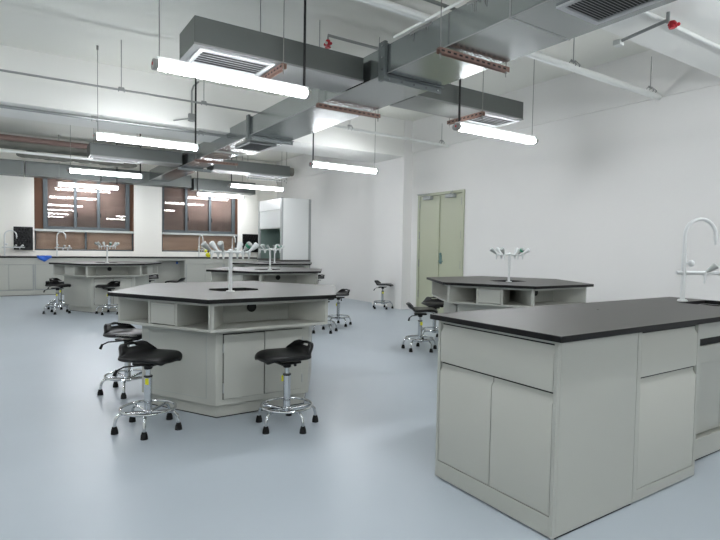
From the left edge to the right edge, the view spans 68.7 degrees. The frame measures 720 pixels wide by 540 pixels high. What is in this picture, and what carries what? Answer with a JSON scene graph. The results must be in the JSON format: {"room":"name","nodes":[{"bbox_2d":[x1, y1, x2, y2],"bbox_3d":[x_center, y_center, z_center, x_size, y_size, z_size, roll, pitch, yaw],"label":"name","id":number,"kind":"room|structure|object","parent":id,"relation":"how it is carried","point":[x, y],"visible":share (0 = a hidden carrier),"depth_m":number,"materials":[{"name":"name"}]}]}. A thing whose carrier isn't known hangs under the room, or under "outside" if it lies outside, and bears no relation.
{"room":"science classroom","nodes":[
{"label":"science classroom","id":0,"kind":"room"},
{"bbox_2d":[0,132,276,260],"bbox_3d":[-6.599,-1.225,12.080,10.450,3.450,0.220,-1,3,-33],"label":"wall","id":1,"kind":"structure","parent":0,"point":[16,192],"depth_m":12.76,"materials":[{"name":"white paint"}]},
{"bbox_2d":[13,226,32,249],"bbox_3d":[-7.311,-0.690,11.447,0.355,0.500,0.102,-1,3,-33],"label":"drying rack","id":2,"kind":"object","parent":1,"relation":"attached to","point":[24,234],"visible":0.94,"depth_m":11.46,"materials":[{"name":"black plastic"}]},
{"bbox_2d":[34,178,133,250],"bbox_3d":[-6.356,-1.350,12.223,2.085,1.805,0.235,-1,3,-33],"label":"window","id":3,"kind":"structure","parent":1,"relation":"in","point":[87,216],"depth_m":12.24,"materials":[{"name":"brown glass"}]},
{"bbox_2d":[162,187,237,251],"bbox_3d":[-4.146,-1.373,13.675,1.995,1.805,0.235,-1,3,-33],"label":"window","id":4,"kind":"structure","parent":1,"relation":"in","point":[186,216],"depth_m":13.67,"materials":[{"name":"brown glass"}]},
{"bbox_2d":[242,234,257,251],"bbox_3d":[-2.962,-0.727,14.302,0.440,0.490,0.102,-1,3,-33],"label":"drying rack","id":5,"kind":"object","parent":1,"relation":"attached to","point":[252,238],"visible":0.53,"depth_m":14.30,"materials":[{"name":"black plastic"}]},
{"bbox_2d":[0,45,404,162],"bbox_3d":[-3.567,-2.368,7.262,9.850,0.660,0.930,-1,3,-33],"label":"ceiling beam","id":6,"kind":"structure","parent":0,"point":[17,90],"depth_m":7.23,"materials":[{"name":"paint"}]},
{"bbox_2d":[0,104,226,137],"bbox_3d":[-4.709,-1.974,6.120,6.480,0.078,0.072,-1,3,-33],"label":"ceiling pipe","id":7,"kind":"object","parent":6,"relation":"attached to","point":[91,118],"visible":0.92,"depth_m":6.99,"materials":[{"name":"grey metal"}]},
{"bbox_2d":[173,81,198,121],"bbox_3d":[-2.435,-2.375,7.401,0.361,0.616,0.060,-1,3,-33],"label":"junction box","id":8,"kind":"object","parent":6,"relation":"attached to","point":[191,117],"visible":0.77,"depth_m":7.43,"materials":[{"name":"grey metal"}]},
{"bbox_2d":[190,178,254,194],"bbox_3d":[-3.535,-2.147,13.630,1.616,0.294,0.377,-1,3,-33],"label":"duct","id":9,"kind":"object","parent":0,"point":[204,185],"visible":0.88,"depth_m":13.40,"materials":[{"name":"metal"}]},
{"bbox_2d":[0,0,650,162],"bbox_3d":[-1.790,-2.637,4.732,10.450,0.150,17.700,-1,3,-33],"label":"ceiling","id":10,"kind":"structure","parent":0,"point":[66,28],"depth_m":5.79,"materials":[{"name":"paint"}]},
{"bbox_2d":[0,128,123,163],"bbox_3d":[-7.235,-2.500,9.247,5.700,0.687,0.097,-1,3,-33],"label":"ceiling pipe","id":11,"kind":"object","parent":10,"relation":"attached to","point":[1,150],"visible":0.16,"depth_m":10.10,"materials":[{"name":"white"}]},
{"bbox_2d":[0,134,138,148],"bbox_3d":[-7.134,-2.630,9.546,6.201,0.448,0.184,-1,3,-33],"label":"copper pipe","id":12,"kind":"object","parent":10,"relation":"attached to","point":[2,136],"visible":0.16,"depth_m":10.17,"materials":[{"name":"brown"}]},
{"bbox_2d":[57,135,119,189],"bbox_3d":[-6.023,-2.371,11.703,1.248,1.099,0.113,-1,3,-33],"label":"lamp","id":13,"kind":"object","parent":10,"relation":"hanging from","point":[68,184],"visible":0.98,"depth_m":11.70,"materials":[{"name":"grey plastic"}]},
{"bbox_2d":[67,126,143,178],"bbox_3d":[-4.582,-2.256,9.529,1.248,1.099,0.113,-1,3,-33],"label":"lamp","id":14,"kind":"object","parent":10,"relation":"hanging from","point":[69,170],"visible":0.97,"depth_m":9.48,"materials":[{"name":"grey plastic"}]},
{"bbox_2d":[0,40,258,112],"bbox_3d":[-3.865,-2.325,5.302,7.000,0.590,0.046,-1,3,-33],"label":"conduit","id":15,"kind":"object","parent":10,"relation":"attached to","point":[121,88],"visible":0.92,"depth_m":6.04,"materials":[{"name":"grey metal"}]},
{"bbox_2d":[93,45,199,150],"bbox_3d":[-2.618,-2.097,6.540,1.248,1.099,0.113,-1,3,-33],"label":"lamp","id":16,"kind":"object","parent":10,"relation":"hanging from","point":[97,135],"visible":0.99,"depth_m":6.50,"materials":[{"name":"grey plastic"}]},
{"bbox_2d":[194,156,237,167],"bbox_3d":[-2.529,-2.304,9.307,0.770,0.924,0.041,-1,3,-33],"label":"hanger","id":17,"kind":"object","parent":10,"relation":"hanging from","point":[195,160],"visible":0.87,"depth_m":9.32,"materials":[{"name":"black metal"}]},
{"bbox_2d":[195,156,244,198],"bbox_3d":[-3.526,-2.397,13.330,1.248,1.099,0.113,-1,3,-33],"label":"lamp","id":18,"kind":"object","parent":10,"relation":"hanging from","point":[197,192],"visible":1,"depth_m":13.28,"materials":[{"name":"grey plastic"}]},
{"bbox_2d":[151,0,311,98],"bbox_3d":[-0.936,-1.968,4.035,1.248,1.099,0.113,-1,3,-33],"label":"lamp","id":19,"kind":"object","parent":10,"relation":"hanging from","point":[159,63],"visible":1,"depth_m":4.01,"materials":[{"name":"grey plastic"}]},
{"bbox_2d":[229,158,283,190],"bbox_3d":[-2.217,-2.294,11.393,1.248,1.099,0.113,-1,3,-33],"label":"lamp","id":20,"kind":"object","parent":10,"relation":"hanging from","point":[231,184],"visible":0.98,"depth_m":11.35,"materials":[{"name":"grey plastic"}]},
{"bbox_2d":[247,158,287,183],"bbox_3d":[-2.024,-2.390,11.562,0.950,0.924,0.041,-1,3,-33],"label":"hanger","id":21,"kind":"object","parent":10,"relation":"hanging from","point":[256,178],"visible":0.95,"depth_m":11.60,"materials":[{"name":"white metal"}]},
{"bbox_2d":[260,0,286,78],"bbox_3d":[-0.751,-2.071,4.481,0.041,0.924,0.530,-1,3,-33],"label":"hanger","id":22,"kind":"object","parent":10,"relation":"hanging from","point":[283,66],"visible":0.68,"depth_m":4.38,"materials":[{"name":"black metal"}]},
{"bbox_2d":[309,110,378,173],"bbox_3d":[-0.231,-2.133,8.371,1.248,1.099,0.113,-1,3,-33],"label":"lamp","id":23,"kind":"object","parent":10,"relation":"hanging from","point":[312,163],"visible":0.98,"depth_m":8.32,"materials":[{"name":"grey plastic"}]},
{"bbox_2d":[316,20,380,118],"bbox_3d":[-0.106,-2.109,5.639,0.790,0.924,0.041,-1,3,-33],"label":"hanger","id":24,"kind":"object","parent":10,"relation":"hanging from","point":[318,105],"visible":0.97,"depth_m":5.61,"materials":[{"name":"black metal"}]},
{"bbox_2d":[324,34,378,49],"bbox_3d":[0.130,-2.466,5.837,1.162,0.220,0.091,0,3,-29],"label":"sprinkler head","id":25,"kind":"object","parent":10,"relation":"attached to","point":[327,44],"visible":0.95,"depth_m":5.66},
{"bbox_2d":[331,124,448,146],"bbox_3d":[0.272,-2.355,8.020,2.900,0.619,0.072,-1,3,-33],"label":"ceiling pipe","id":26,"kind":"object","parent":10,"relation":"attached to","point":[337,126],"visible":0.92,"depth_m":8.14,"materials":[{"name":"white metal"}]},
{"bbox_2d":[423,0,456,10],"bbox_3d":[0.071,-1.982,3.595,2.100,0.027,0.028,-1,3,-33],"label":"conduit","id":27,"kind":"object","parent":10,"relation":"attached to","point":[435,2],"visible":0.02,"depth_m":3.92,"materials":[{"name":"grey metal"}]},
{"bbox_2d":[447,71,484,127],"bbox_3d":[1.174,-2.090,5.829,0.041,0.935,0.550,-1,3,-33],"label":"hanger","id":28,"kind":"object","parent":10,"relation":"hanging from","point":[482,113],"visible":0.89,"depth_m":5.76,"materials":[{"name":"black metal"}]},
{"bbox_2d":[436,0,509,76],"bbox_3d":[0.898,-2.026,4.075,0.750,0.924,0.041,-1,3,-33],"label":"hanger","id":29,"kind":"object","parent":10,"relation":"hanging from","point":[440,50],"visible":0.97,"depth_m":4.05,"materials":[{"name":"black metal"}]},
{"bbox_2d":[149,0,676,181],"bbox_3d":[-0.132,-1.848,5.624,0.694,0.325,16.700,-1,3,-33],"label":"duct","id":30,"kind":"object","parent":29,"relation":"hanging from","point":[496,31],"visible":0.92,"depth_m":4.31,"materials":[{"name":"metal"}]},
{"bbox_2d":[0,159,190,188],"bbox_3d":[-7.337,-2.153,11.120,7.380,0.300,0.350,-1,3,-33],"label":"duct","id":31,"kind":"object","parent":30,"relation":"attached to","point":[8,167],"visible":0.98,"depth_m":11.60,"materials":[{"name":"metal"}]},
{"bbox_2d":[87,142,181,166],"bbox_3d":[-4.066,-2.073,9.566,1.546,0.240,0.427,-1,3,-33],"label":"duct","id":32,"kind":"object","parent":30,"relation":"attached to","point":[95,151],"visible":1,"depth_m":9.38,"materials":[{"name":"metal"}]},
{"bbox_2d":[89,156,142,163],"bbox_3d":[-4.344,-1.957,9.390,0.820,0.014,0.360,-1,3,-33],"label":"grille","id":33,"kind":"object","parent":32,"relation":"attached to","point":[124,159],"depth_m":9.33,"materials":[{"name":"grey metal"}]},
{"bbox_2d":[207,160,289,178],"bbox_3d":[-2.311,-2.104,11.029,1.666,0.240,0.427,-1,3,-33],"label":"duct","id":34,"kind":"object","parent":30,"relation":"attached to","point":[252,169],"visible":0.96,"depth_m":10.91,"materials":[{"name":"metal"}]},
{"bbox_2d":[245,173,285,178],"bbox_3d":[-2.013,-1.995,11.232,0.800,0.014,0.360,-1,3,-33],"label":"grille","id":35,"kind":"object","parent":34,"relation":"attached to","point":[264,175],"depth_m":11.14,"materials":[{"name":"grey metal"}]},
{"bbox_2d":[235,142,276,151],"bbox_3d":[-1.576,-1.854,7.945,0.420,0.014,0.620,-1,3,-33],"label":"grille","id":36,"kind":"object","parent":30,"relation":"attached to","point":[251,146],"depth_m":7.90,"materials":[{"name":"grey metal"}]},
{"bbox_2d":[179,15,363,92],"bbox_3d":[-0.718,-1.799,4.517,1.516,0.230,0.437,-1,3,-33],"label":"duct","id":37,"kind":"object","parent":30,"relation":"attached to","point":[203,41],"visible":0.94,"depth_m":4.30,"materials":[{"name":"metal"}]},
{"bbox_2d":[187,47,274,76],"bbox_3d":[-1.054,-1.687,4.302,0.610,0.014,0.380,-1,3,-33],"label":"grille","id":38,"kind":"object","parent":37,"relation":"attached to","point":[206,56],"depth_m":4.26,"materials":[{"name":"grey metal"}]},
{"bbox_2d":[390,84,523,127],"bbox_3d":[1.095,-1.817,5.791,1.586,0.220,0.437,-1,3,-33],"label":"duct","id":39,"kind":"object","parent":30,"relation":"attached to","point":[499,111],"visible":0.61,"depth_m":5.67,"materials":[{"name":"metal"}]},
{"bbox_2d":[464,113,519,127],"bbox_3d":[1.486,-1.718,6.054,0.600,0.014,0.380,-1,3,-33],"label":"grille","id":40,"kind":"object","parent":39,"relation":"attached to","point":[494,120],"depth_m":6.04,"materials":[{"name":"grey metal"}]},
{"bbox_2d":[556,0,662,24],"bbox_3d":[1.545,-1.597,3.087,0.420,0.014,0.620,-1,3,-33],"label":"grille","id":41,"kind":"object","parent":30,"relation":"attached to","point":[595,12],"depth_m":3.23,"materials":[{"name":"grey metal"}]},
{"bbox_2d":[452,59,537,144],"bbox_3d":[1.514,-1.994,5.752,1.248,1.099,0.113,-1,3,-33],"label":"lamp","id":42,"kind":"object","parent":10,"relation":"hanging from","point":[460,126],"visible":0.97,"depth_m":5.68,"materials":[{"name":"grey plastic"}]},
{"bbox_2d":[0,294,719,539],"bbox_3d":[-1.836,0.936,4.862,10.050,0.100,17.250,-1,3,-33],"label":"floor","id":43,"kind":"structure","parent":0,"point":[365,470],"depth_m":2.74,"materials":[{"name":"grey plastic"}]},
{"bbox_2d":[0,258,33,295],"bbox_3d":[-7.410,0.133,11.123,0.898,0.790,0.568,-1,3,-33],"label":"base cabinet","id":44,"kind":"object","parent":43,"relation":"on","point":[16,274],"visible":0.98,"depth_m":10.96,"materials":[{"name":"grey metal"}]},
{"bbox_2d":[47,278,63,309],"bbox_3d":[-5.115,0.395,9.014,0.398,0.520,0.386,1,2,5],"label":"stool","id":45,"kind":"object","parent":43,"relation":"on","point":[57,279],"visible":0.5,"depth_m":8.97,"materials":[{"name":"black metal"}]},
{"bbox_2d":[42,280,70,314],"bbox_3d":[-4.809,0.426,8.399,0.398,0.520,0.386,2,3,19],"label":"stool","id":46,"kind":"object","parent":43,"relation":"on","point":[57,284],"visible":1,"depth_m":8.36,"materials":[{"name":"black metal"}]},
{"bbox_2d":[34,258,86,294],"bbox_3d":[-6.616,0.124,11.645,0.998,0.790,0.568,-1,3,-33],"label":"base cabinet","id":47,"kind":"object","parent":43,"relation":"on","point":[43,271],"visible":0.44,"depth_m":11.24,"materials":[{"name":"grey metal"}]},
{"bbox_2d":[49,261,161,312],"bbox_3d":[-4.359,0.266,9.127,1.771,0.795,1.535,-1,3,-33],"label":"table","id":48,"kind":"object","parent":43,"relation":"on","point":[83,276],"visible":0.87,"depth_m":8.63,"materials":[{"name":"grey metal"}]},
{"bbox_2d":[49,261,161,265],"bbox_3d":[-4.353,-0.118,9.111,1.771,0.026,1.535,-1,3,-33],"label":"countertop","id":49,"kind":"structure","parent":48,"relation":"on","point":[82,263],"depth_m":8.70,"materials":[{"name":"grey"}]},
{"bbox_2d":[53,264,157,276],"bbox_3d":[-4.355,-0.013,9.115,1.639,0.183,1.420,-1,3,-33],"label":"shelf","id":50,"kind":"object","parent":48,"relation":"attached to","point":[66,270],"depth_m":8.67,"materials":[{"name":"grey metal"}]},
{"bbox_2d":[94,242,119,262],"bbox_3d":[-4.248,-0.297,8.857,0.420,0.356,0.228,1,2,0],"label":"tap","id":51,"kind":"object","parent":48,"relation":"on","point":[115,244],"visible":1,"depth_m":8.85,"materials":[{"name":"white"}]},
{"bbox_2d":[95,281,119,314],"bbox_3d":[-3.996,0.439,8.425,0.386,0.520,0.398,2,3,27],"label":"stool","id":52,"kind":"object","parent":43,"relation":"on","point":[111,283],"visible":0.96,"depth_m":8.40,"materials":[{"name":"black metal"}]},
{"bbox_2d":[97,322,141,398],"bbox_3d":[-1.753,0.662,4.010,0.412,0.521,0.396,2,3,23],"label":"stool","id":53,"kind":"object","parent":43,"relation":"on","point":[123,332],"visible":0.68,"depth_m":3.94,"materials":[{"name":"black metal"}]},
{"bbox_2d":[87,258,154,282],"bbox_3d":[-5.596,0.113,12.314,1.438,0.790,0.568,-1,3,-33],"label":"base cabinet","id":54,"kind":"object","parent":43,"relation":"on","point":[88,259],"visible":0.1,"depth_m":12.11,"materials":[{"name":"grey metal"}]},
{"bbox_2d":[0,256,256,258],"bbox_3d":[-6.072,-0.292,11.976,7.680,0.028,0.595,-1,3,-33],"label":"countertop","id":55,"kind":"structure","parent":54,"relation":"on","point":[0,256],"depth_m":12.05,"materials":[{"name":"grey"}]},
{"bbox_2d":[2,230,24,255],"bbox_3d":[-7.364,-0.573,11.197,0.410,0.555,0.073,-1,3,-33],"label":"tap","id":56,"kind":"object","parent":55,"relation":"on","point":[15,245],"visible":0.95,"depth_m":11.16,"materials":[{"name":"white metal"}]},
{"bbox_2d":[36,255,51,261],"bbox_3d":[-6.718,-0.244,11.213,0.280,0.135,0.145,-1,3,-33],"label":"cleaning cloth","id":57,"kind":"object","parent":55,"relation":"on","point":[44,258],"visible":1,"depth_m":11.17,"materials":[{"name":"blue fabric"}]},
{"bbox_2d":[55,231,71,255],"bbox_3d":[-6.543,-0.576,11.613,0.410,0.555,0.074,1,2,10],"label":"tap","id":58,"kind":"object","parent":55,"relation":"on","point":[57,244],"visible":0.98,"depth_m":11.62,"materials":[{"name":"white metal"}]},
{"bbox_2d":[198,235,205,256],"bbox_3d":[-3.978,-0.602,13.244,0.074,0.555,0.410,-1,3,-42],"label":"tap","id":59,"kind":"object","parent":55,"relation":"on","point":[202,248],"visible":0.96,"depth_m":13.32,"materials":[{"name":"white metal"}]},
{"bbox_2d":[231,236,236,256],"bbox_3d":[-3.277,-0.609,13.704,0.071,0.555,0.411,0,3,-30],"label":"tap","id":60,"kind":"object","parent":55,"relation":"on","point":[233,236],"visible":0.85,"depth_m":13.78,"materials":[{"name":"white metal"}]},
{"bbox_2d":[111,340,181,440],"bbox_3d":[-1.281,0.704,3.215,0.398,0.520,0.386,2,3,23],"label":"stool","id":61,"kind":"object","parent":43,"relation":"on","point":[144,354],"visible":1,"depth_m":3.18,"materials":[{"name":"black plastic"}]},
{"bbox_2d":[149,274,158,283],"bbox_3d":[-4.191,0.346,10.545,0.386,0.520,0.398,2,3,22],"label":"stool","id":62,"kind":"object","parent":43,"relation":"on","point":[155,276],"visible":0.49,"depth_m":10.55,"materials":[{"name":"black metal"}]},
{"bbox_2d":[155,258,184,282],"bbox_3d":[-4.707,0.103,12.909,0.699,0.790,0.550,-1,3,-33],"label":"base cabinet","id":63,"kind":"object","parent":43,"relation":"on","point":[170,268],"visible":0.66,"depth_m":13.03,"materials":[{"name":"grey metal"}]},
{"bbox_2d":[165,277,184,282],"bbox_3d":[-3.382,0.396,9.699,0.398,0.520,0.386,1,2,0],"label":"stool","id":64,"kind":"object","parent":43,"relation":"on","point":[180,279],"visible":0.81,"depth_m":9.60,"materials":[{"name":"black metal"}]},
{"bbox_2d":[185,258,223,281],"bbox_3d":[-4.012,0.096,13.354,0.948,0.790,0.568,-1,3,-33],"label":"base cabinet","id":65,"kind":"object","parent":43,"relation":"on","point":[195,268],"visible":0.56,"depth_m":13.04,"materials":[{"name":"grey metal"}]},
{"bbox_2d":[107,281,335,417],"bbox_3d":[-0.961,0.537,4.038,1.771,0.795,1.535,-1,3,-33],"label":"table","id":66,"kind":"object","parent":43,"relation":"on","point":[218,333],"visible":0.98,"depth_m":3.52,"materials":[{"name":"grey"}]},
{"bbox_2d":[107,281,335,303],"bbox_3d":[-0.955,0.153,4.022,1.771,0.026,1.535,-1,3,-33],"label":"countertop","id":67,"kind":"structure","parent":66,"relation":"on","point":[245,291],"depth_m":3.67,"materials":[{"name":"grey"}]},
{"bbox_2d":[118,297,327,332],"bbox_3d":[-0.957,0.259,4.027,1.639,0.183,1.420,-1,3,-33],"label":"shelf","id":68,"kind":"object","parent":66,"relation":"attached to","point":[163,312],"depth_m":3.53,"materials":[{"name":"grey metal"}]},
{"bbox_2d":[201,241,258,291],"bbox_3d":[-0.912,-0.024,3.712,0.420,0.356,0.228,-1,3,-33],"label":"tap","id":69,"kind":"object","parent":66,"relation":"on","point":[248,245],"visible":1,"depth_m":3.70,"materials":[{"name":"white metal"}]},
{"bbox_2d":[223,259,256,266],"bbox_3d":[-3.243,0.088,13.859,0.888,0.790,0.568,-1,3,-33],"label":"base cabinet","id":70,"kind":"object","parent":43,"relation":"on","point":[226,261],"visible":0.2,"depth_m":13.50,"materials":[{"name":"grey metal"}]},
{"bbox_2d":[206,267,321,283],"bbox_3d":[-1.327,0.383,7.557,1.771,0.795,1.535,-1,3,-33],"label":"table","id":71,"kind":"object","parent":43,"relation":"on","point":[220,274],"visible":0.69,"depth_m":7.13,"materials":[{"name":"grey metal"}]},
{"bbox_2d":[206,267,321,273],"bbox_3d":[-1.320,-0.001,7.541,1.771,0.026,1.535,-1,3,-33],"label":"countertop","id":72,"kind":"structure","parent":71,"relation":"on","point":[252,270],"depth_m":7.13,"materials":[{"name":"grey"}]},
{"bbox_2d":[211,272,317,283],"bbox_3d":[-1.322,0.104,7.545,1.639,0.183,1.420,-1,3,-33],"label":"shelf","id":73,"kind":"object","parent":71,"relation":"attached to","point":[300,278],"depth_m":7.12,"materials":[{"name":"grey metal"}]},
{"bbox_2d":[258,244,284,269],"bbox_3d":[-1.240,-0.179,7.270,0.420,0.356,0.228,0,3,-16],"label":"tap","id":74,"kind":"object","parent":71,"relation":"on","point":[277,246],"visible":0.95,"depth_m":7.26,"materials":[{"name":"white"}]},
{"bbox_2d":[232,261,311,267],"bbox_3d":[-1.757,0.248,10.597,1.771,0.795,1.535,-1,3,-33],"label":"table","id":75,"kind":"object","parent":43,"relation":"on","point":[238,263],"visible":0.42,"depth_m":10.15,"materials":[{"name":"grey metal"}]},
{"bbox_2d":[233,264,308,267],"bbox_3d":[-1.752,-0.031,10.585,1.639,0.183,1.420,-1,3,-33],"label":"shelf","id":76,"kind":"object","parent":75,"relation":"attached to","point":[234,265],"depth_m":10.08,"materials":[{"name":"grey metal"}]},
{"bbox_2d":[232,261,311,264],"bbox_3d":[-1.751,-0.136,10.581,1.771,0.026,1.535,-1,3,-33],"label":"countertop","id":77,"kind":"structure","parent":75,"relation":"on","point":[238,262],"depth_m":10.24,"materials":[{"name":"grey"}]},
{"bbox_2d":[266,245,282,262],"bbox_3d":[-1.671,-0.315,10.310,0.228,0.356,0.420,3,3,39],"label":"tap","id":78,"kind":"object","parent":75,"relation":"on","point":[267,246],"visible":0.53,"depth_m":10.28,"materials":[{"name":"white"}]},
{"bbox_2d":[257,197,310,267],"bbox_3d":[-1.960,-0.623,13.424,0.821,2.290,1.440,-1,3,-33],"label":"fume hood","id":79,"kind":"object","parent":43,"relation":"on","point":[281,221],"visible":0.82,"depth_m":12.92,"materials":[{"name":"grey metal"}]},
{"bbox_2d":[257,258,309,261],"bbox_3d":[-1.966,-0.258,13.439,0.821,0.040,1.440,-1,3,-33],"label":"countertop","id":80,"kind":"structure","parent":79,"relation":"on","point":[267,259],"depth_m":12.95,"materials":[{"name":"grey"}]},
{"bbox_2d":[255,339,317,434],"bbox_3d":[-0.447,0.715,3.295,0.398,0.520,0.386,-1,3,-37],"label":"stool","id":81,"kind":"object","parent":43,"relation":"on","point":[295,352],"visible":1,"depth_m":3.28,"materials":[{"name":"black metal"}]},
{"bbox_2d":[317,274,324,284],"bbox_3d":[-0.932,0.359,11.546,0.398,0.520,0.386,-1,3,-43],"label":"stool","id":82,"kind":"object","parent":43,"relation":"on","point":[319,275],"visible":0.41,"depth_m":11.54,"materials":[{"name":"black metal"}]},
{"bbox_2d":[312,299,337,333],"bbox_3d":[-0.481,0.559,6.977,0.398,0.520,0.386,-1,3,-35],"label":"stool","id":83,"kind":"object","parent":43,"relation":"on","point":[331,322],"visible":0.1,"depth_m":6.90,"materials":[{"name":"silver metal"}]},
{"bbox_2d":[328,289,351,326],"bbox_3d":[-0.301,0.536,7.597,0.398,0.520,0.386,-1,3,-35],"label":"stool","id":84,"kind":"object","parent":43,"relation":"on","point":[342,292],"visible":0.73,"depth_m":7.59,"materials":[{"name":"silver metal"}]},
{"bbox_2d":[373,280,392,309],"bbox_3d":[0.424,0.454,9.840,0.398,0.520,0.386,2,3,17],"label":"stool","id":85,"kind":"object","parent":43,"relation":"on","point":[382,286],"visible":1,"depth_m":9.80,"materials":[{"name":"silver metal"}]},
{"bbox_2d":[401,302,437,352],"bbox_3d":[0.666,0.625,5.878,0.398,0.520,0.386,1,2,3],"label":"stool","id":86,"kind":"object","parent":43,"relation":"on","point":[418,311],"visible":1,"depth_m":5.83,"materials":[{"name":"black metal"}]},
{"bbox_2d":[421,296,443,338],"bbox_3d":[0.941,0.601,6.546,0.386,0.520,0.398,1,2,5],"label":"stool","id":87,"kind":"object","parent":43,"relation":"on","point":[434,303],"visible":0.78,"depth_m":6.52,"materials":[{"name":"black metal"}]},
{"bbox_2d":[427,276,593,312],"bbox_3d":[1.554,0.509,5.713,1.771,0.795,1.535,-1,3,-33],"label":"table","id":88,"kind":"object","parent":43,"relation":"on","point":[458,293],"visible":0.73,"depth_m":5.29,"materials":[{"name":"grey metal"}]},
{"bbox_2d":[489,247,529,281],"bbox_3d":[1.542,-0.056,5.448,0.420,0.356,0.228,1,2,0],"label":"tap","id":89,"kind":"object","parent":88,"relation":"on","point":[497,249],"visible":1,"depth_m":5.43,"materials":[{"name":"white metal"}]},
{"bbox_2d":[432,281,586,307],"bbox_3d":[1.558,0.231,5.702,1.639,0.183,1.420,-1,3,-33],"label":"shelf","id":90,"kind":"object","parent":88,"relation":"attached to","point":[493,294],"depth_m":5.25,"materials":[{"name":"grey metal"}]},
{"bbox_2d":[427,276,593,288],"bbox_3d":[1.560,0.125,5.697,1.771,0.026,1.535,-1,3,-33],"label":"countertop","id":91,"kind":"structure","parent":88,"relation":"on","point":[481,281],"depth_m":5.35,"materials":[{"name":"grey"}]},
{"bbox_2d":[435,321,637,538],"bbox_3d":[0.794,0.642,2.454,0.558,0.778,0.676,-1,3,-33],"label":"base cabinet","id":92,"kind":"object","parent":43,"relation":"on","point":[540,432],"visible":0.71,"depth_m":2.20,"materials":[{"name":"grey metal"}]},
{"bbox_2d":[430,297,719,342],"bbox_3d":[1.497,0.232,2.889,2.281,0.026,0.739,-1,3,-33],"label":"countertop","id":93,"kind":"structure","parent":92,"relation":"on","point":[563,323],"depth_m":2.52,"materials":[{"name":"grey"}]},
{"bbox_2d":[675,217,719,300],"bbox_3d":[2.295,-0.069,3.490,0.410,0.555,0.074,1,2,-5],"label":"tap","id":94,"kind":"object","parent":93,"relation":"on","point":[710,271],"visible":1,"depth_m":3.48,"materials":[{"name":"white metal"}]},
{"bbox_2d":[632,324,700,502],"bbox_3d":[1.266,0.637,2.763,0.565,0.778,0.676,-1,3,-33],"label":"base cabinet","id":95,"kind":"object","parent":43,"relation":"on","point":[667,359],"visible":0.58,"depth_m":2.47,"materials":[{"name":"grey metal"}]},
{"bbox_2d":[695,322,719,460],"bbox_3d":[1.937,0.630,3.241,1.075,0.774,0.569,-1,3,-33],"label":"base cabinet","id":96,"kind":"object","parent":43,"relation":"on","point":[707,443],"visible":0.17,"depth_m":2.92,"materials":[{"name":"grey metal"}]},
{"bbox_2d":[277,84,719,306],"bbox_3d":[2.478,-0.883,7.600,0.200,3.450,17.250,-1,3,-33],"label":"wall","id":97,"kind":"structure","parent":0,"point":[607,199],"depth_m":6.87,"materials":[{"name":"white paint"}]},
{"bbox_2d":[276,154,369,182],"bbox_3d":[-0.937,-2.591,12.572,0.020,0.570,5.050,-1,3,-33],"label":"ceiling beam","id":98,"kind":"structure","parent":97,"relation":"attached to","point":[300,164],"depth_m":13.12,"materials":[{"name":"white paint"}]},
{"bbox_2d":[372,120,412,308],"bbox_3d":[0.610,-1.019,10.078,0.200,3.450,0.950,-1,3,-33],"label":"column","id":99,"kind":"structure","parent":97,"relation":"attached to","point":[392,215],"depth_m":9.86,"materials":[{"name":"white paint"}]},
{"bbox_2d":[416,189,464,312],"bbox_3d":[1.324,-0.289,9.077,0.238,2.100,1.170,-1,3,-33],"label":"door","id":100,"kind":"structure","parent":97,"relation":"in","point":[440,221],"depth_m":9.08,"materials":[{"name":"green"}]},
{"bbox_2d":[356,0,661,99],"bbox_3d":[1.317,-2.125,4.610,4.901,0.457,0.116,-1,3,-33],"label":"ceiling pipe","id":101,"kind":"object","parent":97,"relation":"attached to","point":[387,5],"visible":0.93,"depth_m":4.96,"materials":[{"name":"white metal"}]},
{"bbox_2d":[412,49,719,152],"bbox_3d":[2.391,-2.322,7.508,0.020,0.570,5.180,-1,3,-33],"label":"ceiling beam","id":102,"kind":"structure","parent":97,"relation":"attached to","point":[571,95],"depth_m":6.71,"materials":[{"name":"white paint"}]},
{"bbox_2d":[613,11,680,47],"bbox_3d":[2.142,-1.800,3.961,0.084,0.125,0.501,0,3,-31],"label":"sprinkler head","id":103,"kind":"object","parent":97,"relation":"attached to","point":[672,24],"visible":1,"depth_m":3.89},
{"bbox_2d":[601,0,719,77],"bbox_3d":[-0.128,-2.127,2.210,10.050,0.600,0.920,-1,3,-33],"label":"ceiling beam","id":104,"kind":"structure","parent":97,"relation":"attached to","point":[700,17],"depth_m":4.13,"materials":[{"name":"paint"}]},
{"bbox_2d":[643,11,719,49],"bbox_3d":[2.643,-1.839,4.143,3.200,0.065,0.056,-1,3,-33],"label":"ceiling pipe","id":105,"kind":"object","parent":97,"relation":"attached to","point":[648,13],"visible":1,"depth_m":4.06,"materials":[{"name":"white metal"}]},
{"bbox_3d":[-6.090,-0.792,1.974,0.200,3.450,17.250,-1,3,-33],"label":"wall","id":106,"kind":"structure","parent":0,"visible":0},
{"bbox_2d":[0,140,294,175],"bbox_3d":[-5.824,-2.466,10.834,9.800,0.209,0.220,-1,3,-33],"label":"insulated pipe","id":107,"kind":"object","parent":106,"relation":"attached to","point":[6,144],"visible":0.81,"depth_m":10.45,"materials":[{"name":"grey metal"}]},
{"bbox_2d":[16,151,136,167],"bbox_3d":[-5.828,-2.295,10.978,2.236,0.163,0.256,-1,3,-33],"label":"wrap","id":108,"kind":"object","parent":107,"relation":"attached to","point":[125,165],"visible":0.52,"depth_m":10.88,"materials":[{"name":"silver metal"}]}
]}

